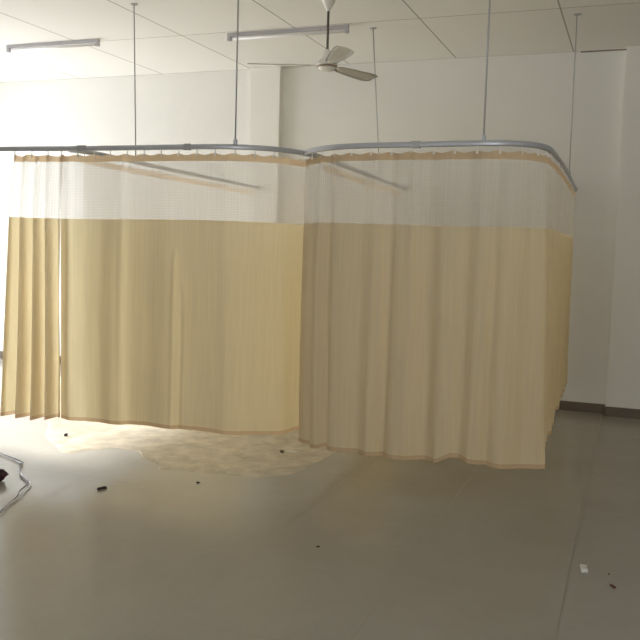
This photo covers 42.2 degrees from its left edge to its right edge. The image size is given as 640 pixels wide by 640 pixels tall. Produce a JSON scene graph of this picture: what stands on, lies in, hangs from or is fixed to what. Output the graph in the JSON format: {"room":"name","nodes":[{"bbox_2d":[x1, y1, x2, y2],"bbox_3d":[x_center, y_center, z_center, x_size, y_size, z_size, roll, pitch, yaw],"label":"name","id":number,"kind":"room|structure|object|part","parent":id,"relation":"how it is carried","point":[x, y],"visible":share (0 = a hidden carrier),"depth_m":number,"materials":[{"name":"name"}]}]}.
{"room":"hospital room","nodes":[
{"label":"hospital room","id":0,"kind":"room"},
{"bbox_2d":[0,50,625,403],"bbox_3d":[0.796,-0.996,9.241,12.300,3.641,0.200,4,6,21],"label":"wall","id":1,"kind":"structure","parent":0,"point":[529,96],"depth_m":8.97,"materials":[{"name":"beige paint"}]},
{"bbox_2d":[249,66,282,157],"bbox_3d":[-0.656,-1.071,9.631,0.375,3.641,0.090,4,6,21],"label":"pillar","id":2,"kind":"structure","parent":1,"relation":"attached to","point":[266,83],"depth_m":9.46,"materials":[{"name":"paint"}]},
{"bbox_2d":[558,400,605,413],"bbox_3d":[1.202,0.806,9.119,3.672,0.097,0.014,4,6,21],"label":"baseboard","id":3,"kind":"structure","parent":1,"relation":"attached to","point":[563,405],"depth_m":8.55,"materials":[{"name":"brown"}]},
{"bbox_2d":[581,49,626,52],"bbox_3d":[2.812,-2.671,8.226,0.430,0.012,0.012,4,6,21],"label":"trim","id":4,"kind":"structure","parent":1,"relation":"attached to","point":[612,49],"depth_m":8.22,"materials":[{"name":"grey"}]},
{"bbox_2d":[603,405,639,418],"bbox_3d":[3.492,0.953,8.195,1.302,0.097,0.110,4,6,21],"label":"baseboard","id":5,"kind":"structure","parent":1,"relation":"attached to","point":[608,411],"depth_m":8.31,"materials":[{"name":"brown"}]},
{"bbox_2d":[605,46,639,408],"bbox_3d":[3.551,-0.812,8.044,1.288,3.641,0.110,4,6,21],"label":"pillar","id":6,"kind":"structure","parent":1,"relation":"attached to","point":[623,373],"depth_m":8.20,"materials":[{"name":"paint"}]},
{"bbox_2d":[0,358,639,639],"bbox_3d":[-1.320,1.308,3.971,12.300,0.100,11.872,4,6,21],"label":"floor","id":7,"kind":"structure","parent":0,"point":[451,548],"depth_m":4.57,"materials":[{"name":"concrete"}]},
{"bbox_2d":[0,469,8,481],"bbox_3d":[-2.237,1.038,5.571,0.292,0.096,0.230,4,6,21],"label":"cloth bundle","id":8,"kind":"object","parent":7,"relation":"on","point":[3,473],"visible":1,"depth_m":5.54,"materials":[{"name":"red fabric"}]},
{"bbox_2d":[0,453,30,513],"bbox_3d":[-2.224,1.061,5.722,0.414,0.020,2.223,-1,6,-29],"label":"power cable","id":9,"kind":"object","parent":7,"relation":"on","point":[10,457],"visible":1,"depth_m":5.55,"materials":[{"name":"white plastic"}]},
{"bbox_2d":[0,377,335,476],"bbox_3d":[-1.825,0.878,7.886,4.557,0.014,3.137,4,6,21],"label":"floor stain","id":10,"kind":"object","parent":7,"relation":"on","point":[200,452],"visible":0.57,"depth_m":6.63,"materials":[{"name":"beige"}]},
{"bbox_2d":[580,564,587,572],"bbox_3d":[1.373,1.291,4.310,0.040,0.018,0.090,3,5,13],"label":"paper scrap","id":11,"kind":"object","parent":7,"relation":"on","point":[584,569],"visible":1,"depth_m":4.29,"materials":[{"name":"white paper"}]},
{"bbox_2d":[0,0,639,82],"bbox_3d":[-1.219,-2.416,3.630,12.300,0.100,11.872,4,6,21],"label":"ceiling","id":12,"kind":"structure","parent":0,"point":[172,36],"depth_m":7.78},
{"bbox_2d":[6,38,99,52],"bbox_3d":[-2.755,-2.820,8.529,1.146,0.072,0.044,4,6,21],"label":"tube light","id":13,"kind":"object","parent":12,"relation":"attached to","point":[91,42],"visible":1,"depth_m":8.51,"materials":[{"name":"grey"}]},
{"bbox_2d":[68,3,137,155],"bbox_3d":[-1.321,-2.047,7.734,0.262,1.387,3.768,3,5,16],"label":"track","id":14,"kind":"object","parent":12,"relation":"hanging from","point":[132,4],"visible":0.2,"depth_m":6.90,"materials":[{"name":"grey metal"}]},
{"bbox_3d":[-1.237,-1.375,7.759,0.095,0.033,3.755,3,5,17],"label":"rail","id":15,"kind":"part","parent":14,"relation":"part of","materials":[{"name":"grey metal"}]},
{"bbox_3d":[-1.549,-1.997,6.939,0.011,1.343,0.389,0,5,-16],"label":"hanger rod","id":16,"kind":"part","parent":14,"relation":"part of","materials":[{"name":"grey paint"}]},
{"bbox_2d":[0,0,378,157],"bbox_3d":[-2.160,-1.971,6.656,7.153,1.387,3.157,0,5,-13],"label":"track","id":17,"kind":"object","parent":12,"relation":"hanging from","point":[187,146],"visible":0.78,"depth_m":5.67,"materials":[{"name":"grey metal"}]},
{"bbox_2d":[0,151,63,419],"bbox_3d":[-2.090,-0.252,6.041,0.487,1.967,0.152,3,5,12],"label":"curtain","id":18,"kind":"object","parent":17,"relation":"hanging from","point":[31,341],"visible":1,"depth_m":6.03,"materials":[{"name":"beige fabric"}]},
{"bbox_3d":[-2.098,-0.021,6.063,0.481,1.448,0.150,3,5,12],"label":"cloth panel","id":19,"kind":"part","parent":18,"relation":"part of","materials":[{"name":"beige fabric"}]},
{"bbox_3d":[-2.046,-0.936,5.967,0.430,0.403,0.093,3,5,15],"label":"net panel","id":20,"kind":"part","parent":18,"relation":"part of","materials":[{"name":"white fabric"}]},
{"bbox_3d":[-2.189,-1.305,6.713,7.138,0.033,3.144,0,5,-13],"label":"rail","id":21,"kind":"part","parent":17,"relation":"part of","materials":[{"name":"grey metal"}]},
{"bbox_2d":[60,149,305,434],"bbox_3d":[-0.998,-0.201,5.790,1.789,1.965,0.383,2,5,2],"label":"curtain","id":22,"kind":"object","parent":17,"relation":"hanging from","point":[181,275],"visible":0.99,"depth_m":5.73,"materials":[{"name":"beige fabric"}]},
{"bbox_3d":[-0.979,-0.885,5.729,1.789,0.403,0.372,2,5,2],"label":"net panel","id":23,"kind":"part","parent":22,"relation":"part of","materials":[{"name":"white fabric"}]},
{"bbox_3d":[-0.543,-1.833,5.446,0.010,1.340,0.023,4,6,20],"label":"hanger rod","id":24,"kind":"part","parent":17,"relation":"part of","materials":[{"name":"grey paint"}]},
{"bbox_3d":[0.522,-2.008,7.673,0.118,1.341,0.009,4,6,20],"label":"hanger rod","id":25,"kind":"part","parent":17,"relation":"part of","materials":[{"name":"grey paint"}]},
{"bbox_2d":[227,25,348,41],"bbox_3d":[-0.312,-2.684,7.763,1.226,0.072,0.044,4,6,21],"label":"tube light","id":26,"kind":"object","parent":12,"relation":"attached to","point":[336,28],"visible":1,"depth_m":7.75,"materials":[{"name":"grey"}]},
{"bbox_2d":[248,0,377,80],"bbox_3d":[-0.033,-2.326,6.796,1.012,0.590,1.187,4,6,21],"label":"ceiling fan","id":27,"kind":"object","parent":12,"relation":"hanging from","point":[328,63],"visible":1,"depth_m":6.71,"materials":[{"name":"white metal"}]},
{"bbox_3d":[-0.331,-2.080,6.755,0.515,0.038,0.152,2,5,1],"label":"blade","id":28,"kind":"part","parent":27,"relation":"part of","materials":[{"name":"grey"}]},
{"bbox_3d":[0.139,-2.033,6.374,0.152,0.038,0.515,0,5,-12],"label":"blade","id":29,"kind":"part","parent":27,"relation":"part of","materials":[{"name":"grey metal"}]},
{"bbox_3d":[0.304,-2.090,7.048,0.152,0.038,0.515,6,7,39],"label":"blade","id":30,"kind":"part","parent":27,"relation":"part of","materials":[{"name":"grey"}]},
{"bbox_2d":[304,0,580,190],"bbox_3d":[1.236,-1.895,6.831,1.660,1.387,3.846,4,6,21],"label":"track","id":31,"kind":"object","parent":12,"relation":"hanging from","point":[483,142],"visible":0.95,"depth_m":5.10,"materials":[{"name":"grey metal"}]},
{"bbox_2d":[299,146,574,468],"bbox_3d":[1.208,-0.216,6.937,1.708,2.024,3.779,4,6,21],"label":"curtain","id":32,"kind":"object","parent":31,"relation":"hanging from","point":[436,289],"visible":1,"depth_m":5.19,"materials":[{"name":"beige fabric"}]},
{"bbox_3d":[1.204,-0.932,6.888,1.654,0.403,3.764,4,6,20],"label":"net panel","id":33,"kind":"part","parent":32,"relation":"part of","materials":[{"name":"white fabric"}]},
{"bbox_3d":[1.218,-1.229,6.893,1.660,0.033,3.821,4,6,20],"label":"rail","id":34,"kind":"part","parent":31,"relation":"part of","materials":[{"name":"grey metal"}]},
{"bbox_3d":[0.997,-1.741,4.904,0.010,1.340,0.011,4,6,20],"label":"hanger rod","id":35,"kind":"part","parent":31,"relation":"part of","materials":[{"name":"grey paint"}]},
{"bbox_3d":[2.155,-1.907,7.061,0.014,1.340,0.009,4,6,20],"label":"hanger rod","id":36,"kind":"part","parent":31,"relation":"part of","materials":[{"name":"grey paint"}]}
]}

